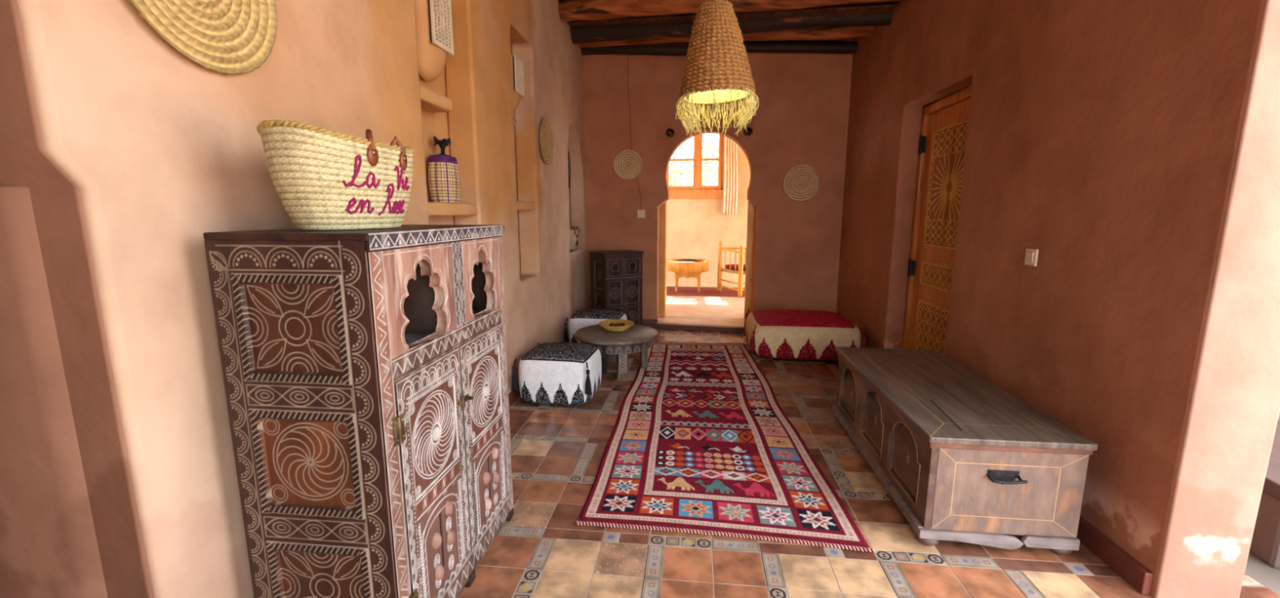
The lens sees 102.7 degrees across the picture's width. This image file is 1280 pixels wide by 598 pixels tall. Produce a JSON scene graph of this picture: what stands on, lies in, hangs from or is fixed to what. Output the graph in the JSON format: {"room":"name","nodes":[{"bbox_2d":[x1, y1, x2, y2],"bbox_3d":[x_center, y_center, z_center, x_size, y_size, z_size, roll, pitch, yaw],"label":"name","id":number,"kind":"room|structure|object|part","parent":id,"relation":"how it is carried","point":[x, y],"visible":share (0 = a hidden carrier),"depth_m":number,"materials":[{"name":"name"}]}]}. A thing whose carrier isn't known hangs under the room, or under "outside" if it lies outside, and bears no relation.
{"room":"traditional dwelling","nodes":[
{"label":"traditional dwelling","id":0,"kind":"room"},
{"bbox_2d":[0,0,152,597],"bbox_3d":[-0.289,-0.237,-0.161,5.250,3.520,2.700,1,10,6],"label":"wall","id":1,"kind":"structure","parent":0,"point":[70,526],"depth_m":1.22,"materials":[{"name":"paint"}]},
{"bbox_2d":[17,0,586,597],"bbox_3d":[-1.147,-0.921,3.911,0.460,3.520,5.773,1,10,6],"label":"wall","id":2,"kind":"structure","parent":0,"point":[162,149],"depth_m":1.48,"materials":[{"name":"paint"}]},
{"bbox_2d":[128,0,277,75],"bbox_3d":[-1.187,-0.878,1.372,0.046,0.509,0.507,1,10,6],"label":"plate","id":3,"kind":"object","parent":2,"relation":"attached to","point":[238,40],"visible":1,"depth_m":1.43,"materials":[{"name":"beige wicker"}]},
{"bbox_2d":[413,0,453,80],"bbox_3d":[-1.126,-1.432,2.789,0.120,0.460,0.300,1,10,6],"label":"wall light","id":4,"kind":"object","parent":2,"relation":"attached to","point":[433,18],"visible":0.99,"depth_m":2.73,"materials":[{"name":"paint"}]},
{"bbox_2d":[429,0,453,55],"bbox_3d":[-1.072,-1.508,2.771,0.012,0.298,0.222,1,10,6],"label":"grille","id":5,"kind":"object","parent":4,"relation":"attached to","point":[441,33],"depth_m":2.77,"materials":[{"name":"plastic"}]},
{"bbox_2d":[427,201,476,215],"bbox_3d":[-1.129,-0.511,2.919,0.200,0.070,0.650,1,10,6],"label":"shelf","id":6,"kind":"object","parent":2,"relation":"attached to","point":[463,208],"depth_m":2.84,"materials":[{"name":"paint"}]},
{"bbox_2d":[427,136,460,203],"bbox_3d":[-1.133,-0.743,2.957,0.144,0.375,0.199,1,10,6],"label":"lidded basket","id":7,"kind":"object","parent":6,"relation":"on","point":[443,173],"visible":0.99,"depth_m":2.89,"materials":[{"name":"wicker"}]},
{"bbox_2d":[511,54,524,110],"bbox_3d":[-0.992,-1.667,4.010,0.120,0.400,0.260,1,10,6],"label":"wall light","id":8,"kind":"object","parent":2,"relation":"attached to","point":[517,64],"visible":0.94,"depth_m":3.97,"materials":[{"name":"paint"}]},
{"bbox_2d":[514,54,524,97],"bbox_3d":[-0.938,-1.733,3.993,0.012,0.264,0.192,1,10,6],"label":"grille","id":9,"kind":"object","parent":8,"relation":"attached to","point":[519,82],"depth_m":3.97,"materials":[{"name":"plastic"}]},
{"bbox_2d":[516,200,535,210],"bbox_3d":[-1.004,-0.753,4.150,0.180,0.070,0.530,1,10,6],"label":"shelf","id":10,"kind":"object","parent":2,"relation":"attached to","point":[521,205],"depth_m":4.14,"materials":[{"name":"paint"}]},
{"bbox_2d":[508,339,568,406],"bbox_3d":[-0.944,0.711,3.961,0.020,0.085,5.230,1,10,6],"label":"baseboard","id":11,"kind":"structure","parent":2,"relation":"attached to","point":[513,395],"depth_m":3.84,"materials":[{"name":"tile"}]},
{"bbox_2d":[538,117,553,165],"bbox_3d":[-0.838,-1.395,4.547,0.040,0.408,0.406,1,10,6],"label":"plate","id":12,"kind":"object","parent":2,"relation":"attached to","point":[546,144],"visible":1,"depth_m":4.56,"materials":[{"name":"beige wicker"}]},
{"bbox_2d":[568,150,570,188],"bbox_3d":[-0.759,-1.408,5.456,0.023,0.450,0.064,1,10,6],"label":"mirror","id":13,"kind":"object","parent":2,"relation":"attached to","point":[569,161],"visible":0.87,"depth_m":5.45,"materials":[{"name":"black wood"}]},
{"bbox_2d":[568,226,579,249],"bbox_3d":[-0.804,-0.709,5.925,0.175,0.265,0.423,2,10,10],"label":"straw basket","id":14,"kind":"object","parent":2,"relation":"in","point":[574,231],"visible":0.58,"depth_m":5.85,"materials":[{"name":"beige wicker"}]},
{"bbox_2d":[657,283,745,319],"bbox_3d":[0.872,0.011,8.203,5.200,0.080,3.330,1,10,6],"label":"floor","id":15,"kind":"structure","parent":0,"point":[677,306],"depth_m":7.43,"materials":[{"name":"tile"}]},
{"bbox_2d":[666,286,745,296],"bbox_3d":[1.137,-0.132,8.777,2.400,0.008,1.000,1,10,6],"label":"woven rug","id":16,"kind":"object","parent":15,"relation":"on","point":[682,291],"visible":0.47,"depth_m":8.67,"materials":[{"name":"fabric"}]},
{"bbox_2d":[667,257,708,292],"bbox_3d":[0.819,-0.407,8.766,0.700,0.535,0.700,1,10,6],"label":"coffee table","id":17,"kind":"object","parent":16,"relation":"on","point":[687,268],"visible":1,"depth_m":8.53,"materials":[{"name":"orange wood"}]},
{"bbox_3d":[0.610,-0.293,8.614,0.052,0.360,0.051,1,10,6],"label":"leg","id":18,"kind":"part","parent":17,"relation":"part of","materials":[{"name":"yellow wood"}]},
{"bbox_2d":[672,258,702,262],"bbox_3d":[0.819,-0.652,8.725,0.590,0.039,0.590,1,10,6],"label":"tray","id":19,"kind":"object","parent":17,"relation":"on","point":[673,260],"depth_m":8.65,"materials":[{"name":"silver metal"}]},
{"bbox_3d":[0.988,-0.286,8.574,0.052,0.360,0.051,1,10,6],"label":"leg","id":20,"kind":"part","parent":17,"relation":"part of","materials":[{"name":"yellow wood"}]},
{"bbox_2d":[717,240,746,297],"bbox_3d":[1.608,-0.502,8.318,0.610,0.870,0.558,0,10,-2],"label":"chair","id":21,"kind":"object","parent":16,"relation":"on","point":[740,268],"visible":0.46,"depth_m":8.31,"materials":[{"name":"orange wood"}]},
{"bbox_3d":[1.336,-0.540,8.546,0.080,0.870,0.078,0,10,-2],"label":"leg","id":22,"kind":"part","parent":21,"relation":"part of","materials":[{"name":"yellow wood"}]},
{"bbox_3d":[1.608,-0.448,8.332,0.550,0.040,0.490,0,10,-2],"label":"seat","id":23,"kind":"part","parent":21,"relation":"part of","materials":[{"name":"wicker"}]},
{"bbox_3d":[1.601,-0.653,8.294,0.546,0.337,0.511,0,10,-2],"label":"backrest","id":24,"kind":"part","parent":21,"relation":"part of","materials":[{"name":"yellow wood"}]},
{"bbox_2d":[725,263,746,271],"bbox_3d":[1.623,-0.511,8.342,0.400,0.080,0.370,0,10,-2],"label":"cushion","id":25,"kind":"object","parent":21,"relation":"on","point":[730,267],"depth_m":8.34,"materials":[{"name":"fabric"}]},
{"bbox_3d":[1.591,-0.437,8.085,0.080,0.820,0.078,0,10,-2],"label":"leg","id":26,"kind":"part","parent":21,"relation":"part of","materials":[{"name":"yellow wood"}]},
{"bbox_2d":[666,144,750,284],"bbox_3d":[1.054,-1.924,9.582,5.200,3.420,0.250,1,10,6],"label":"wall","id":27,"kind":"structure","parent":0,"point":[695,227],"depth_m":9.54,"materials":[{"name":"paint"}]},
{"bbox_2d":[666,133,724,198],"bbox_3d":[1.000,-2.530,9.448,1.140,1.340,0.235,1,10,6],"label":"window","id":28,"kind":"structure","parent":27,"relation":"in","point":[697,190],"depth_m":9.41,"materials":[{"name":"brown wood"}]},
{"bbox_3d":[0.761,-2.595,9.410,0.550,1.100,0.070,1,10,6],"label":"sash","id":29,"kind":"part","parent":28,"relation":"part of","materials":[{"name":"brown wood"}]},
{"bbox_3d":[1.288,-2.585,9.354,0.390,1.100,0.070,1,10,6],"label":"sash","id":30,"kind":"part","parent":28,"relation":"part of","materials":[{"name":"brown wood"}]},
{"bbox_2d":[721,136,737,214],"bbox_3d":[1.130,-2.388,9.278,1.700,1.708,0.059,1,10,6],"label":"curtain","id":31,"kind":"object","parent":28,"relation":"hanging from","point":[729,206],"visible":0.76,"depth_m":9.26,"materials":[{"name":"white fabric"}]},
{"bbox_2d":[582,37,853,319],"bbox_3d":[0.878,-1.304,6.192,3.510,3.520,0.200,1,10,6],"label":"wall","id":32,"kind":"structure","parent":0,"point":[802,117],"depth_m":6.04,"materials":[{"name":"paint"}]},
{"bbox_2d":[613,149,642,179],"bbox_3d":[-0.145,-1.606,6.133,0.349,0.352,0.036,1,10,6],"label":"plate","id":33,"kind":"object","parent":32,"relation":"attached to","point":[628,164],"visible":1,"depth_m":6.13,"materials":[{"name":"beige wicker"}]},
{"bbox_2d":[627,83,641,209],"bbox_3d":[-0.063,-1.954,6.080,0.167,1.760,0.008,1,10,6],"label":"cable","id":34,"kind":"object","parent":32,"relation":"attached to","point":[628,83],"visible":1,"depth_m":6.08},
{"bbox_2d":[637,209,644,217],"bbox_3d":[0.016,-1.035,6.220,0.095,0.095,0.017,1,10,6],"label":"light switch","id":35,"kind":"object","parent":32,"relation":"attached to","point":[641,213],"visible":1,"depth_m":6.21,"materials":[{"name":"plastic"}]},
{"bbox_2d":[642,318,657,325],"bbox_3d":[0.842,0.308,6.359,3.020,0.085,0.030,1,10,6],"label":"baseboard","id":36,"kind":"structure","parent":32,"relation":"attached to","point":[645,322],"depth_m":6.42,"materials":[{"name":"paint"}]},
{"bbox_2d":[665,200,666,305],"bbox_3d":[0.324,-0.851,6.940,0.055,2.020,0.740,1,10,6],"label":"door","id":37,"kind":"structure","parent":32,"relation":"in","point":[666,201],"depth_m":7.12,"materials":[{"name":"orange wood"}]},
{"bbox_2d":[665,128,675,137],"bbox_3d":[0.351,-1.951,6.002,0.112,0.112,0.072,1,10,6],"label":"wall lamp","id":38,"kind":"object","parent":32,"relation":"attached to","point":[669,132],"visible":1,"depth_m":5.99,"materials":[{"name":"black metal"}]},
{"bbox_2d":[656,316,745,328],"bbox_3d":[0.801,0.318,6.350,1.180,0.071,0.480,1,10,6],"label":"sill","id":39,"kind":"structure","parent":32,"relation":"attached to","point":[726,322],"depth_m":6.32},
{"bbox_2d":[657,324,745,332],"bbox_3d":[0.782,0.354,6.185,1.181,0.052,0.020,2,10,13],"label":"trim","id":40,"kind":"structure","parent":32,"relation":"attached to","point":[659,326],"depth_m":6.18,"materials":[{"name":"tile"}]},
{"bbox_2d":[657,200,755,318],"bbox_3d":[0.831,-0.528,6.495,1.210,1.550,0.110,1,10,6],"label":"trim","id":41,"kind":"structure","parent":32,"relation":"attached to","point":[751,207],"depth_m":6.44,"materials":[{"name":"yellow wood"}]},
{"bbox_2d":[580,40,857,55],"bbox_3d":[0.837,-2.816,5.744,3.354,0.233,0.162,1,10,7],"label":"ceiling beam","id":42,"kind":"structure","parent":32,"relation":"attached to","point":[790,46],"depth_m":5.64,"materials":[{"name":"brown wood"}]},
{"bbox_2d":[743,126,753,136],"bbox_3d":[1.251,-1.935,5.906,0.112,0.112,0.072,1,10,6],"label":"wall lamp","id":43,"kind":"object","parent":32,"relation":"attached to","point":[749,130],"visible":0.96,"depth_m":5.89,"materials":[{"name":"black metal"}]},
{"bbox_2d":[782,164,820,201],"bbox_3d":[1.873,-1.343,5.958,0.426,0.428,0.041,1,10,6],"label":"plate","id":44,"kind":"object","parent":32,"relation":"attached to","point":[801,183],"visible":1,"depth_m":5.95,"materials":[{"name":"beige wicker"}]},
{"bbox_2d":[557,0,897,26],"bbox_3d":[-0.005,-2.313,2.162,5.250,0.434,8.200,1,10,6],"label":"ceiling","id":45,"kind":"structure","parent":0,"point":[672,18],"depth_m":4.77,"materials":[{"name":"brown wood"}]},
{"bbox_2d":[675,0,759,137],"bbox_3d":[0.429,-1.691,2.773,0.469,1.564,0.473,5,11,26],"label":"pendant lamp","id":46,"kind":"object","parent":45,"relation":"hanging from","point":[717,69],"visible":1,"depth_m":2.73,"materials":[{"name":"wicker"}]},
{"bbox_3d":[0.431,-1.608,2.793,0.153,0.051,0.153,1,10,6],"label":"crown","id":47,"kind":"part","parent":46,"relation":"part of","materials":[{"name":"wicker"}]},
{"bbox_2d":[577,26,873,47],"bbox_3d":[0.800,-2.797,5.407,3.391,0.254,0.169,2,10,13],"label":"ceiling beam","id":48,"kind":"structure","parent":45,"relation":"attached to","point":[824,33],"depth_m":5.22,"materials":[{"name":"brown wood"}]},
{"bbox_2d":[558,0,898,22],"bbox_3d":[0.700,-2.637,4.512,3.481,0.397,0.209,3,10,19],"label":"ceiling beam","id":49,"kind":"structure","parent":45,"relation":"attached to","point":[568,10],"depth_m":4.64,"materials":[{"name":"brown wood"}]},
{"bbox_2d":[569,3,893,44],"bbox_3d":[0.758,-2.697,5.035,3.449,0.347,0.216,3,10,17],"label":"ceiling beam","id":50,"kind":"structure","parent":45,"relation":"attached to","point":[579,34],"depth_m":4.89,"materials":[{"name":"brown wood"}]},
{"bbox_2d":[457,325,1279,597],"bbox_3d":[-0.085,1.013,2.780,5.080,0.120,7.500,1,10,6],"label":"floor","id":51,"kind":"structure","parent":0,"point":[557,451],"depth_m":2.15,"materials":[{"name":"tile"}]},
{"bbox_2d":[203,224,513,597],"bbox_3d":[-0.849,0.421,1.872,0.480,1.350,0.936,1,10,6],"label":"cabinet","id":52,"kind":"object","parent":51,"relation":"on","point":[365,373],"visible":1,"depth_m":1.45,"materials":[{"name":"brown wood"}]},
{"bbox_3d":[-0.916,0.506,1.426,0.445,1.330,0.019,1,10,6],"label":"panel","id":53,"kind":"part","parent":52,"relation":"part of","materials":[{"name":"brown wood"}]},
{"bbox_2d":[256,119,413,231],"bbox_3d":[-0.896,-0.363,1.582,0.288,0.289,0.546,1,10,6],"label":"straw basket","id":54,"kind":"object","parent":52,"relation":"on","point":[325,180],"visible":1,"depth_m":1.41,"materials":[{"name":"wicker"}]},
{"bbox_3d":[-0.788,-0.455,1.560,0.067,0.099,0.177,1,10,6],"label":"handle","id":55,"kind":"part","parent":54,"relation":"part of","materials":[{"name":"leather"}]},
{"bbox_3d":[-0.705,0.516,1.445,0.022,1.303,0.062,1,10,6],"label":"corner post","id":56,"kind":"part","parent":52,"relation":"part of","materials":[{"name":"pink wood"}]},
{"bbox_3d":[-0.683,-0.013,1.585,0.034,0.305,0.397,1,10,6],"label":"arch panel","id":57,"kind":"part","parent":52,"relation":"part of","materials":[{"name":"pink wood"}]},
{"bbox_3d":[-0.680,0.599,1.688,0.015,0.800,0.386,1,10,6],"label":"door","id":58,"kind":"part","parent":52,"relation":"part of","materials":[{"name":"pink wood"}]},
{"bbox_2d":[404,310,482,344],"bbox_3d":[-0.869,0.132,1.827,0.410,0.025,0.876,1,10,6],"label":"shelf","id":59,"kind":"object","parent":52,"relation":"attached to","point":[411,335],"depth_m":1.80,"materials":[{"name":"brown wood"}]},
{"bbox_3d":[-0.637,0.532,2.085,0.015,0.800,0.402,1,10,6],"label":"door","id":60,"kind":"part","parent":52,"relation":"part of","materials":[{"name":"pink wood"}]},
{"bbox_3d":[-0.636,-0.086,2.018,0.034,0.305,0.344,1,10,6],"label":"arch panel","id":61,"kind":"part","parent":52,"relation":"part of","materials":[{"name":"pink wood"}]},
{"bbox_2d":[511,342,607,405],"bbox_3d":[-0.599,0.547,3.911,0.600,0.384,0.538,2,10,9],"label":"pouf","id":62,"kind":"object","parent":51,"relation":"on","point":[554,373],"visible":1,"depth_m":3.69,"materials":[{"name":"fabric"}]},
{"bbox_2d":[564,308,629,342],"bbox_3d":[-0.434,0.308,5.331,0.621,0.384,0.456,1,10,8],"label":"pouf","id":63,"kind":"object","parent":51,"relation":"on","point":[581,318],"visible":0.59,"depth_m":5.16,"materials":[{"name":"fabric"}]},
{"bbox_2d":[574,324,657,379],"bbox_3d":[-0.212,0.467,4.609,0.736,0.352,0.736,6,11,31],"label":"round table","id":64,"kind":"object","parent":51,"relation":"on","point":[637,338],"visible":0.94,"depth_m":4.38,"materials":[{"name":"grey wood"}]},
{"bbox_3d":[-0.272,0.443,4.854,0.120,0.318,0.055,-2,10,-14],"label":"leg","id":65,"kind":"part","parent":64,"relation":"part of","materials":[{"name":"grey wood"}]},
{"bbox_2d":[599,319,634,331],"bbox_3d":[-0.213,0.244,4.654,0.319,0.063,0.319,1,10,6],"label":"bread basket","id":66,"kind":"object","parent":64,"relation":"on","point":[605,323],"visible":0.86,"depth_m":4.67,"materials":[{"name":"yellow wicker"}]},
{"bbox_3d":[-0.152,0.524,4.371,0.120,0.318,0.055,-2,10,-14],"label":"leg","id":67,"kind":"part","parent":64,"relation":"part of","materials":[{"name":"grey wood"}]},
{"bbox_3d":[0.033,0.466,4.671,0.055,0.303,0.120,-2,10,-14],"label":"leg","id":68,"kind":"part","parent":64,"relation":"part of","materials":[{"name":"grey wood"}]},
{"bbox_2d":[589,249,644,324],"bbox_3d":[-0.272,-0.083,6.064,0.520,0.955,0.389,-6,11,-32],"label":"base cabinet","id":69,"kind":"object","parent":51,"relation":"on","point":[616,275],"visible":0.75,"depth_m":5.92,"materials":[{"name":"black wood"}]},
{"bbox_3d":[-0.482,-0.058,5.942,0.014,0.925,0.360,-6,11,-32],"label":"panel","id":70,"kind":"part","parent":69,"relation":"part of","materials":[{"name":"brown wood"}]},
{"bbox_3d":[-0.183,-0.055,5.929,0.500,0.925,0.017,-6,11,-32],"label":"panel","id":71,"kind":"part","parent":69,"relation":"part of","materials":[{"name":"brown wood"}]},
{"bbox_2d":[574,341,875,552],"bbox_3d":[0.525,0.752,3.913,1.294,0.017,3.500,1,10,6],"label":"patterned rug","id":72,"kind":"object","parent":51,"relation":"on","point":[700,441],"visible":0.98,"depth_m":2.89,"materials":[{"name":"fabric"}]},
{"bbox_2d":[743,308,866,360],"bbox_3d":[1.625,0.334,5.212,1.054,0.374,0.907,1,10,7],"label":"pouf","id":73,"kind":"object","parent":51,"relation":"on","point":[784,334],"visible":0.96,"depth_m":4.82,"materials":[{"name":"fabric"}]},
{"bbox_2d":[831,346,1097,554],"bbox_3d":[1.571,0.697,2.791,0.635,0.501,1.460,1,10,6],"label":"wooden chest","id":74,"kind":"object","parent":51,"relation":"on","point":[962,457],"visible":1,"depth_m":2.16,"materials":[{"name":"brown wood"}]},
{"bbox_3d":[1.353,0.591,3.256,0.008,0.305,0.330,1,10,6],"label":"panel","id":75,"kind":"part","parent":74,"relation":"part of","materials":[{"name":"brown wood"}]},
{"bbox_3d":[1.305,0.664,2.824,0.008,0.305,0.330,1,10,6],"label":"panel","id":76,"kind":"part","parent":74,"relation":"part of","materials":[{"name":"brown wood"}]},
{"bbox_3d":[1.294,0.668,2.826,0.028,0.395,1.400,1,10,6],"label":"frame","id":77,"kind":"part","parent":74,"relation":"part of","materials":[{"name":"brown wood"}]},
{"bbox_3d":[1.258,0.736,2.393,0.008,0.305,0.330,1,10,6],"label":"panel","id":78,"kind":"part","parent":74,"relation":"part of","materials":[{"name":"brown wood"}]},
{"bbox_3d":[1.574,0.489,2.766,0.616,0.024,1.420,1,10,6],"label":"lid moulding","id":79,"kind":"part","parent":74,"relation":"part of","materials":[{"name":"brown wood"}]},
{"bbox_3d":[1.572,0.463,2.760,0.632,0.028,1.442,1,10,6],"label":"lid","id":80,"kind":"part","parent":74,"relation":"part of","materials":[{"name":"brown wood"}]},
{"bbox_3d":[1.487,0.732,2.097,0.120,0.062,0.010,1,10,6],"label":"handle","id":81,"kind":"part","parent":74,"relation":"part of","materials":[{"name":"metal"}]},
{"bbox_2d":[835,0,1264,597],"bbox_3d":[2.281,-0.921,3.915,0.275,3.520,4.730,1,10,6],"label":"wall","id":82,"kind":"structure","parent":0,"point":[1103,135],"depth_m":2.29,"materials":[{"name":"paint"}]},
{"bbox_2d":[902,85,971,355],"bbox_3d":[2.304,-0.388,3.893,0.091,2.235,1.065,1,10,6],"label":"door","id":83,"kind":"structure","parent":82,"relation":"in","point":[944,122],"depth_m":4.02,"materials":[{"name":"orange wood"}]},
{"bbox_3d":[2.307,0.310,4.012,0.014,0.560,0.740,1,10,6],"label":"panel moulding","id":84,"kind":"part","parent":83,"relation":"part of","materials":[{"name":"orange wood"}]},
{"bbox_3d":[2.306,0.310,4.012,0.008,0.500,0.680,1,10,6],"label":"carved panel","id":85,"kind":"part","parent":83,"relation":"part of","materials":[{"name":"brown wood"}]},
{"bbox_3d":[2.307,-0.164,3.932,0.014,0.240,0.740,1,10,6],"label":"panel moulding","id":86,"kind":"part","parent":83,"relation":"part of","materials":[{"name":"orange wood"}]},
{"bbox_3d":[2.306,-0.164,3.932,0.008,0.180,0.680,1,10,6],"label":"carved panel","id":87,"kind":"part","parent":83,"relation":"part of","materials":[{"name":"brown wood"}]},
{"bbox_3d":[2.307,-0.834,3.820,0.014,0.960,0.740,1,10,6],"label":"panel moulding","id":88,"kind":"part","parent":83,"relation":"part of","materials":[{"name":"orange wood"}]},
{"bbox_3d":[2.304,-0.834,3.820,0.012,0.900,0.680,1,10,6],"label":"carved panel","id":89,"kind":"part","parent":83,"relation":"part of","materials":[{"name":"brown wood"}]},
{"bbox_2d":[861,344,1153,595],"bbox_3d":[2.117,0.694,4.049,0.033,0.090,4.395,1,10,6],"label":"baseboard","id":90,"kind":"structure","parent":82,"relation":"attached to","point":[1139,576],"depth_m":2.02,"materials":[{"name":"painted wood"}]},
{"bbox_2d":[1024,248,1039,266],"bbox_3d":[1.980,-0.212,2.593,0.017,0.085,0.085,1,10,6],"label":"light switch","id":91,"kind":"object","parent":82,"relation":"attached to","point":[1031,254],"visible":1,"depth_m":2.58,"materials":[{"name":"plastic"}]},
{"bbox_2d":[1153,0,1279,597],"bbox_3d":[2.062,-0.575,1.852,0.282,3.520,0.536,1,10,6],"label":"wall pier","id":92,"kind":"object","parent":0,"point":[1233,411],"visible":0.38,"depth_m":1.73,"materials":[{"name":"paint"}]},
{"label":"outside","id":93,"kind":"structure","parent":0,"visible":0},
{"bbox_3d":[1.316,0.978,3.080,30.000,0.130,38.000,1,10,6],"label":"ground","id":94,"kind":"structure","parent":93,"visible":0},
{"bbox_2d":[669,155,686,185],"bbox_3d":[0.069,-2.921,15.281,2.684,3.514,2.579,1,10,6],"label":"shrub","id":95,"kind":"object","parent":94,"relation":"on","point":[677,174],"visible":0.02,"depth_m":15.01,"materials":[{"name":"green plant"}]},
{"bbox_2d":[678,140,718,185],"bbox_3d":[2.644,-3.179,16.008,3.068,3.781,3.027,1,10,6],"label":"shrub","id":96,"kind":"object","parent":94,"relation":"on","point":[704,155],"visible":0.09,"depth_m":15.32,"materials":[{"name":"green plant"}]},
{"bbox_2d":[1244,413,1279,595],"bbox_3d":[3.259,1.225,1.532,2.200,0.116,4.500,1,10,6],"label":"path","id":97,"kind":"structure","parent":94,"relation":"on","point":[1268,575],"depth_m":2.02,"materials":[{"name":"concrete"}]},
{"bbox_2d":[1248,419,1279,568],"bbox_3d":[3.357,0.875,2.219,1.560,0.360,0.860,2,10,14],"label":"stone bench","id":98,"kind":"object","parent":97,"relation":"on","point":[1265,540],"visible":0.16,"depth_m":2.08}
]}

